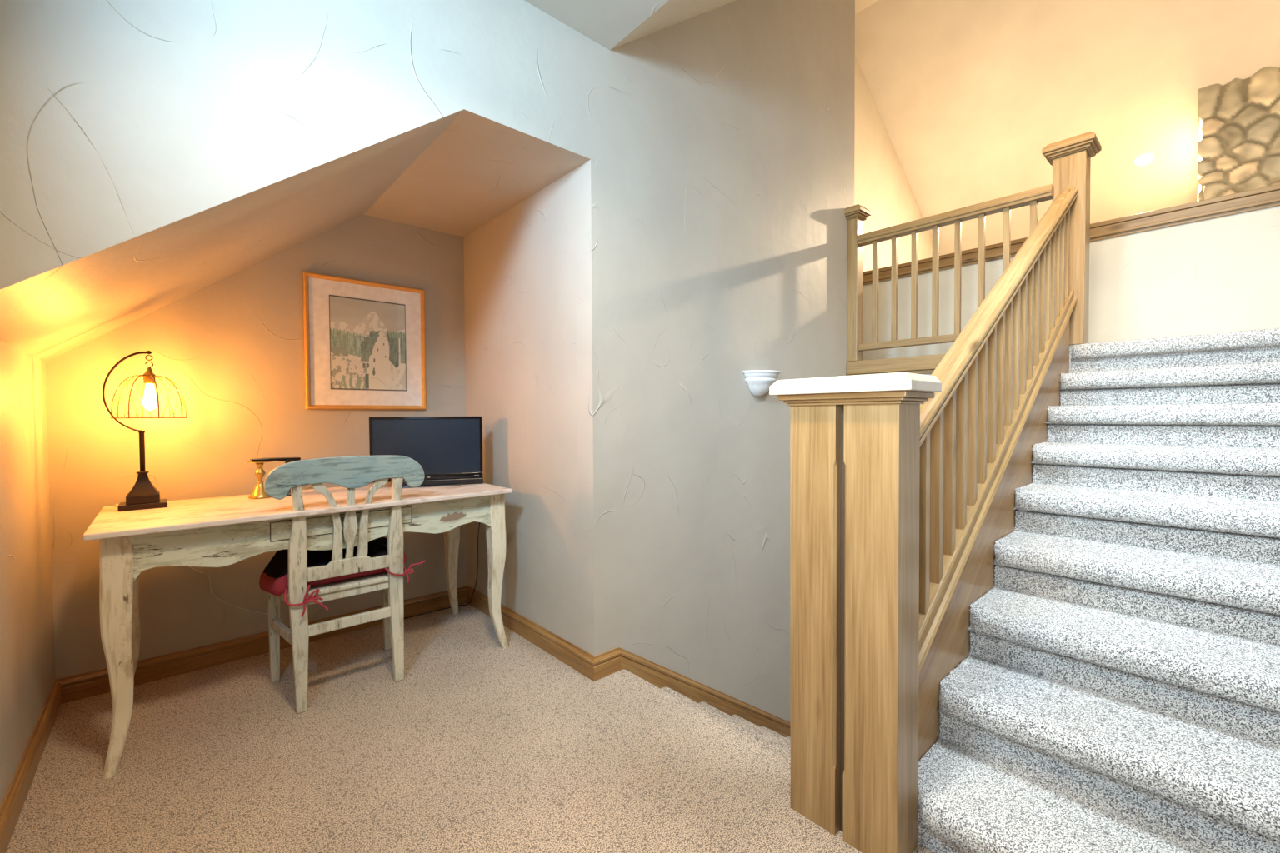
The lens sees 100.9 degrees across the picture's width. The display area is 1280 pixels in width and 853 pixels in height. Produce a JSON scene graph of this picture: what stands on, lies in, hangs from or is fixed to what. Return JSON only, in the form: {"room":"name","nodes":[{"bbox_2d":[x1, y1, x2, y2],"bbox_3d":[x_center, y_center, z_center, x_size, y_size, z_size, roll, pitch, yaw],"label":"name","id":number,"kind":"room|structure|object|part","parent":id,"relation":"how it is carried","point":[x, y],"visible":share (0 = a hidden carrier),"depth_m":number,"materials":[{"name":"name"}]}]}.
{"room":"stair landing","nodes":[
{"label":"stair landing","id":0,"kind":"room"},
{"bbox_2d":[0,340,54,805],"bbox_3d":[-0.796,-0.187,0.211,0.150,2.975,5.180,-1,2,-42],"label":"wall","id":1,"kind":"structure","parent":0,"point":[27,633],"depth_m":1.78,"materials":[{"name":"paint"}]},
{"bbox_2d":[0,680,60,852],"bbox_3d":[-0.725,1.146,0.295,0.019,0.105,5.180,-1,2,-42],"label":"baseboard","id":2,"kind":"structure","parent":1,"relation":"attached to","point":[11,807],"depth_m":1.71,"materials":[{"name":"brown wood"}]},
{"bbox_2d":[45,214,468,679],"bbox_3d":[-1.826,-0.049,2.834,2.003,2.600,0.100,-1,2,-42],"label":"wall","id":3,"kind":"structure","parent":0,"point":[233,347],"depth_m":2.57,"materials":[{"name":"paint"}]},
{"bbox_2d":[55,585,467,704],"bbox_3d":[-1.779,1.099,2.814,1.803,0.105,0.019,-1,2,-42],"label":"baseboard","id":4,"kind":"structure","parent":3,"relation":"attached to","point":[89,684],"depth_m":2.54,"materials":[{"name":"brown wood"}]},
{"bbox_2d":[303,271,426,409],"bbox_3d":[-1.538,-0.460,2.999,0.627,0.725,0.024,-1,2,-42],"label":"framed picture","id":5,"kind":"object","parent":3,"relation":"attached to","point":[365,341],"visible":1,"depth_m":2.98,"materials":[{"name":"brown wood"}]},
{"bbox_2d":[329,295,406,391],"bbox_3d":[-1.536,-0.463,3.001,0.398,0.513,0.001,-1,2,-42],"label":"print","id":6,"kind":"object","parent":5,"relation":"attached to","point":[367,337],"depth_m":2.99},
{"bbox_2d":[0,122,574,361],"bbox_3d":[-1.420,-0.741,2.285,1.903,1.078,1.242,-1,2,-42],"label":"ceiling","id":7,"kind":"structure","parent":0,"point":[450,178],"depth_m":2.16,"materials":[{"name":"paint"}]},
{"bbox_2d":[0,0,854,722],"bbox_3d":[-0.004,-0.253,2.645,4.275,6.595,0.120,-1,2,-42],"label":"wall","id":8,"kind":"structure","parent":0,"point":[711,153],"depth_m":2.46,"materials":[{"name":"paint"}]},
{"bbox_2d":[594,647,620,681],"bbox_3d":[-0.155,1.097,2.438,0.158,0.105,0.019,-1,2,-42],"label":"baseboard","id":9,"kind":"structure","parent":8,"relation":"attached to","point":[607,663],"depth_m":2.43,"materials":[{"name":"brown wood"}]},
{"bbox_2d":[619,647,790,737],"bbox_3d":[0.929,2.024,3.421,2.733,2.013,0.019,-1,2,-42],"label":"trim","id":10,"kind":"structure","parent":8,"relation":"attached to","point":[658,676],"depth_m":2.85,"materials":[{"name":"brown wood"}]},
{"bbox_2d":[742,370,780,396],"bbox_3d":[0.755,-0.257,3.149,0.280,0.147,0.140,-1,2,-42],"label":"wall sconce","id":11,"kind":"object","parent":8,"relation":"attached to","point":[758,382],"visible":0.88,"depth_m":3.11,"materials":[{"name":"white ceramic"}]},
{"bbox_2d":[5,603,934,852],"bbox_3d":[-0.005,1.232,0.873,2.060,0.100,5.280,-1,2,-42],"label":"floor","id":12,"kind":"structure","parent":0,"point":[482,746],"depth_m":1.82,"materials":[{"name":"carpet"}]},
{"bbox_2d":[82,482,512,779],"bbox_3d":[-1.451,0.742,2.465,1.514,0.830,0.728,-1,2,-42],"label":"writing desk","id":13,"kind":"object","parent":12,"relation":"on","point":[219,532],"visible":0.99,"depth_m":2.06,"materials":[{"name":"beige wood"}]},
{"bbox_3d":[-1.785,0.770,1.808,0.092,0.806,0.092,-1,2,-42],"label":"leg","id":14,"kind":"part","parent":13,"relation":"part of","materials":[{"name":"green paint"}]},
{"bbox_3d":[-2.169,0.763,2.237,0.092,0.806,0.092,-1,2,-42],"label":"leg","id":15,"kind":"part","parent":13,"relation":"part of","materials":[{"name":"green paint"}]},
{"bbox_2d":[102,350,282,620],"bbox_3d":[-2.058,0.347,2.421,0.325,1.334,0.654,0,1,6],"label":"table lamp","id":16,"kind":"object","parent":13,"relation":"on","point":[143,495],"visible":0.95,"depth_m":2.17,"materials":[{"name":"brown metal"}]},
{"bbox_3d":[-2.089,-0.145,2.155,0.149,0.338,0.018,-1,2,-42],"label":"arched arm","id":17,"kind":"part","parent":16,"relation":"part of","materials":[{"name":"brown metal"}]},
{"bbox_3d":[-2.040,-0.124,2.199,0.237,0.180,0.237,-1,2,-42],"label":"lamp shade","id":18,"kind":"part","parent":16,"relation":"part of","materials":[{"name":"metal"}]},
{"bbox_2d":[143,367,155,384],"bbox_3d":[-2.041,-0.211,2.197,0.038,0.070,0.037,-1,2,-42],"label":"socket","id":19,"kind":"object","parent":16,"relation":"attached to","point":[148,372],"depth_m":2.19,"materials":[{"name":"gold metal"}]},
{"bbox_3d":[-2.040,-0.123,2.199,0.042,0.106,0.042,-1,2,-42],"label":"bulb","id":20,"kind":"part","parent":16,"relation":"part of","materials":[{"name":"white glass"}]},
{"bbox_3d":[-2.072,0.666,2.498,0.165,0.692,0.616,0,1,27],"label":"power cord","id":21,"kind":"part","parent":16,"relation":"part of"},
{"bbox_2d":[247,460,272,499],"bbox_3d":[-1.757,0.245,2.444,0.096,0.168,0.096,-1,2,-42],"label":"candlestick","id":22,"kind":"object","parent":13,"relation":"on","point":[258,492],"visible":0.9,"depth_m":2.43,"materials":[{"name":"gold metal"}]},
{"bbox_3d":[-1.758,0.212,2.443,0.042,0.085,0.042,-1,2,-42],"label":"stem","id":23,"kind":"part","parent":22,"relation":"part of","materials":[{"name":"gold metal"}]},
{"bbox_3d":[-1.758,0.165,2.442,0.096,0.008,0.096,-1,2,-42],"label":"drip plate","id":24,"kind":"part","parent":22,"relation":"part of","materials":[{"name":"gold metal"}]},
{"bbox_2d":[250,457,300,461],"bbox_3d":[-1.712,0.153,2.483,0.192,0.013,0.070,-1,2,-42],"label":"bar","id":25,"kind":"object","parent":22,"relation":"on","point":[265,459],"visible":1,"depth_m":2.46,"materials":[{"name":"black plastic"}]},
{"bbox_2d":[276,459,300,496],"bbox_3d":[-1.673,0.243,2.519,0.096,0.168,0.096,-1,2,-42],"label":"candlestick","id":26,"kind":"object","parent":13,"relation":"on","point":[289,494],"visible":0.26,"depth_m":2.49,"materials":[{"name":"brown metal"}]},
{"bbox_3d":[-1.673,0.163,2.517,0.096,0.008,0.096,-1,2,-42],"label":"drip plate","id":27,"kind":"part","parent":26,"relation":"part of","materials":[{"name":"brown metal"}]},
{"bbox_3d":[-1.247,0.409,2.244,0.531,0.071,0.010,-1,2,-42],"label":"drawer","id":28,"kind":"part","parent":13,"relation":"part of","materials":[{"name":"green paint"}]},
{"bbox_2d":[369,416,483,619],"bbox_3d":[-1.197,0.541,3.016,0.560,1.195,0.516,-1,1,-20],"label":"computer monitor","id":29,"kind":"object","parent":13,"relation":"on","point":[448,450],"visible":0.78,"depth_m":2.83,"materials":[{"name":"black plastic"}]},
{"bbox_3d":[-1.194,0.703,3.129,0.460,0.867,0.245,-1,2,-42],"label":"power cord","id":30,"kind":"part","parent":29,"relation":"part of","materials":[{"name":"black plastic"}]},
{"bbox_3d":[-1.128,0.737,3.167,0.092,0.806,0.092,-1,2,-42],"label":"leg","id":31,"kind":"part","parent":13,"relation":"part of","materials":[{"name":"green paint"}]},
{"bbox_3d":[-0.744,0.744,2.737,0.092,0.806,0.092,-1,2,-42],"label":"leg","id":32,"kind":"part","parent":13,"relation":"part of","materials":[{"name":"green paint"}]},
{"bbox_2d":[263,455,424,714],"bbox_3d":[-1.355,0.639,2.382,0.596,1.038,0.516,-1,2,-42],"label":"desk chair","id":33,"kind":"object","parent":12,"relation":"on","point":[351,472],"visible":0.94,"depth_m":2.22,"materials":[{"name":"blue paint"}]},
{"bbox_3d":[-1.667,0.930,2.406,0.048,0.460,0.043,-1,2,-42],"label":"leg","id":34,"kind":"part","parent":33,"relation":"part of","materials":[{"name":"beige paint"}]},
{"bbox_3d":[-1.368,0.696,2.121,0.066,0.935,0.103,-1,2,-42],"label":"leg","id":35,"kind":"part","parent":33,"relation":"part of","materials":[{"name":"beige paint"}]},
{"bbox_3d":[-1.364,0.714,2.422,0.503,0.046,0.401,-1,2,-42],"label":"seat frame","id":36,"kind":"part","parent":33,"relation":"part of","materials":[{"name":"beige paint"}]},
{"bbox_3d":[-1.368,0.681,2.428,0.555,0.020,0.433,-1,2,-42],"label":"seat","id":37,"kind":"part","parent":33,"relation":"part of","materials":[{"name":"beige paint"}]},
{"bbox_2d":[259,537,425,617],"bbox_3d":[-1.365,0.647,2.421,0.589,0.225,0.484,-1,2,-42],"label":"seat cushion","id":38,"kind":"object","parent":33,"relation":"on","point":[273,580],"visible":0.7,"depth_m":2.28,"materials":[{"name":"fabric"}]},
{"bbox_3d":[-1.202,0.200,2.199,0.596,0.155,0.049,-1,2,-42],"label":"crest rail","id":39,"kind":"part","parent":33,"relation":"part of","materials":[{"name":"blue paint"}]},
{"bbox_3d":[-1.239,0.595,2.254,0.314,0.070,0.033,-1,2,-42],"label":"rail","id":40,"kind":"part","parent":33,"relation":"part of","materials":[{"name":"beige paint"}]},
{"bbox_3d":[-1.307,0.921,2.727,0.048,0.460,0.043,-1,2,-42],"label":"leg","id":41,"kind":"part","parent":33,"relation":"part of","materials":[{"name":"beige paint"}]},
{"bbox_3d":[-1.090,0.689,2.368,0.067,0.935,0.103,-1,2,-42],"label":"leg","id":42,"kind":"part","parent":33,"relation":"part of","materials":[{"name":"beige paint"}]},
{"bbox_2d":[617,670,790,769],"bbox_3d":[1.042,1.855,2.707,2.006,1.441,1.200,-1,2,-42],"label":"stairs","id":43,"kind":"structure","parent":12,"relation":"attached to","point":[765,737],"depth_m":2.41,"materials":[{"name":"carpet"}]},
{"bbox_2d":[769,372,941,852],"bbox_3d":[0.605,0.513,1.516,0.212,1.302,0.406,-1,2,-42],"label":"newel post","id":44,"kind":"object","parent":12,"relation":"on","point":[855,440],"visible":1,"depth_m":1.44,"materials":[{"name":"brown wood"}]},
{"bbox_3d":[0.607,-0.078,1.512,0.192,0.032,0.372,-1,2,-42],"label":"cap moulding","id":45,"kind":"part","parent":44,"relation":"part of","materials":[{"name":"brown wood"}]},
{"bbox_2d":[463,169,579,647],"bbox_3d":[-0.669,-0.034,2.968,0.100,2.550,1.242,-1,2,-42],"label":"wall","id":46,"kind":"structure","parent":0,"point":[520,276],"depth_m":2.79,"materials":[{"name":"paint"}]},
{"bbox_2d":[466,585,594,681],"bbox_3d":[-0.660,1.091,2.900,0.019,0.105,1.381,-1,2,-42],"label":"baseboard","id":47,"kind":"structure","parent":46,"relation":"attached to","point":[577,658],"depth_m":2.72,"materials":[{"name":"brown wood"}]},
{"bbox_2d":[524,0,736,49],"bbox_3d":[1.738,-3.155,1.503,5.762,2.873,6.200,-1,2,-42],"label":"ceiling","id":48,"kind":"structure","parent":0,"point":[607,22],"depth_m":2.25,"materials":[{"name":"paint"}]},
{"bbox_2d":[855,0,879,14],"bbox_3d":[4.083,-4.599,3.575,0.548,0.100,6.200,-1,2,-42],"label":"ceiling","id":49,"kind":"structure","parent":0,"point":[860,5],"depth_m":5.74,"materials":[{"name":"paint"}]},
{"bbox_2d":[854,55,932,271],"bbox_3d":[3.138,-2.488,6.854,6.100,4.248,0.100,-1,2,-42],"label":"wall","id":50,"kind":"structure","parent":0,"point":[882,187],"depth_m":6.68,"materials":[{"name":"paint"}]},
{"bbox_2d":[845,353,945,375],"bbox_3d":[1.970,-0.416,3.507,0.095,0.120,1.216,-1,2,-42],"label":"trim","id":51,"kind":"structure","parent":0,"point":[927,363],"depth_m":3.66,"materials":[{"name":"brown wood"}]},
{"bbox_2d":[855,0,1279,255],"bbox_3d":[5.905,-3.189,5.225,4.315,3.012,6.200,-1,2,-42],"label":"wall","id":52,"kind":"structure","parent":0,"point":[968,96],"depth_m":5.77,"materials":[{"name":"paint"}]},
{"bbox_2d":[1132,153,1154,166],"bbox_3d":[5.630,-2.982,5.907,0.144,0.099,0.170,-1,2,-42],"label":"recessed light","id":53,"kind":"object","parent":52,"relation":"in","point":[1144,159],"visible":1,"depth_m":5.90,"materials":[{"name":"white ceramic"}]},
{"bbox_2d":[862,205,1279,360],"bbox_3d":[2.828,-0.814,4.109,0.120,1.020,3.620,-1,2,-42],"label":"wall","id":54,"kind":"structure","parent":0,"point":[1222,274],"depth_m":3.41,"materials":[{"name":"paint"}]},
{"bbox_2d":[863,184,1279,284],"bbox_3d":[2.821,-1.349,4.094,0.180,0.120,3.620,-1,2,-42],"label":"trim","id":55,"kind":"structure","parent":54,"relation":"attached to","point":[1267,197],"depth_m":3.44,"materials":[{"name":"brown wood"}]},
{"bbox_2d":[1069,345,1279,373],"bbox_3d":[2.435,-0.398,3.764,0.940,0.167,3.620,-1,2,-42],"label":"floor","id":56,"kind":"structure","parent":0,"point":[1070,346],"depth_m":2.73,"materials":[{"name":"carpet"}]},
{"bbox_2d":[844,204,871,361],"bbox_3d":[1.603,-1.052,3.934,0.184,1.133,0.160,-1,2,-42],"label":"newel post","id":57,"kind":"object","parent":56,"relation":"on","point":[855,215],"visible":0.89,"depth_m":3.90,"materials":[{"name":"brown wood"}]},
{"bbox_3d":[1.604,-1.009,3.935,0.100,1.048,0.076,-1,2,-42],"label":"post","id":58,"kind":"part","parent":57,"relation":"part of","materials":[{"name":"brown wood"}]},
{"bbox_3d":[1.600,-1.550,3.924,0.164,0.035,0.140,-1,2,-42],"label":"cap moulding","id":59,"kind":"part","parent":57,"relation":"part of","materials":[{"name":"brown wood"}]},
{"bbox_2d":[856,184,1054,350],"bbox_3d":[2.025,-0.976,3.457,0.096,0.844,1.199,-1,2,-42],"label":"landing railing","id":60,"kind":"object","parent":57,"relation":"attached to","point":[1032,197],"visible":0.75,"depth_m":3.50,"materials":[{"name":"brown wood"}]},
{"bbox_3d":[2.008,-0.577,3.486,0.060,0.047,1.138,-1,2,-42],"label":"rail","id":61,"kind":"part","parent":60,"relation":"part of","materials":[{"name":"brown wood"}]},
{"bbox_3d":[2.003,-1.364,3.470,0.096,0.067,1.140,-1,2,-42],"label":"handrail","id":62,"kind":"part","parent":60,"relation":"part of","materials":[{"name":"brown wood"}]},
{"bbox_2d":[1041,131,1101,344],"bbox_3d":[2.496,-1.052,3.062,0.224,1.167,0.235,-1,2,-42],"label":"newel post","id":63,"kind":"object","parent":56,"relation":"on","point":[1070,158],"visible":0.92,"depth_m":2.99,"materials":[{"name":"brown wood"}]},
{"bbox_3d":[2.497,-1.009,3.062,0.140,1.082,0.151,-1,2,-42],"label":"post","id":64,"kind":"part","parent":63,"relation":"part of","materials":[{"name":"brown wood"}]},
{"bbox_3d":[2.493,-1.567,3.051,0.204,0.035,0.215,-1,2,-42],"label":"cap moulding","id":65,"kind":"part","parent":63,"relation":"part of","materials":[{"name":"brown wood"}]},
{"bbox_3d":[5.563,-0.289,4.964,5.080,0.100,6.000,-1,2,-42],"label":"floor","id":66,"kind":"structure","parent":0,"visible":0},
{"bbox_2d":[1196,65,1279,201],"bbox_3d":[6.499,-1.844,4.874,0.985,3.002,1.855,-1,2,-42],"label":"stone wall","id":67,"kind":"structure","parent":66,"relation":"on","point":[1238,147],"depth_m":5.03,"materials":[{"name":"beige stone"}]},
{"bbox_3d":[1.642,3.073,3.203,3.400,0.100,1.518,-1,2,-42],"label":"floor","id":68,"kind":"structure","parent":0,"visible":0},
{"bbox_2d":[915,317,1279,852],"bbox_3d":[2.000,1.217,1.862,2.438,3.663,1.316,-1,2,-42],"label":"staircase","id":69,"kind":"structure","parent":68,"relation":"on","point":[1100,671],"depth_m":1.69,"materials":[{"name":"carpet"}]},
{"bbox_2d":[918,186,1078,674],"bbox_3d":[1.574,-0.290,2.269,2.320,2.101,0.118,-1,2,-42],"label":"stair railing","id":70,"kind":"object","parent":69,"relation":"on","point":[992,376],"visible":0.88,"depth_m":1.98,"materials":[{"name":"brown wood"}]},
{"bbox_3d":[1.581,-0.630,2.251,0.086,0.050,2.720,1,32,48],"label":"handrail","id":71,"kind":"part","parent":70,"relation":"part of","materials":[{"name":"brown wood"}]}
]}

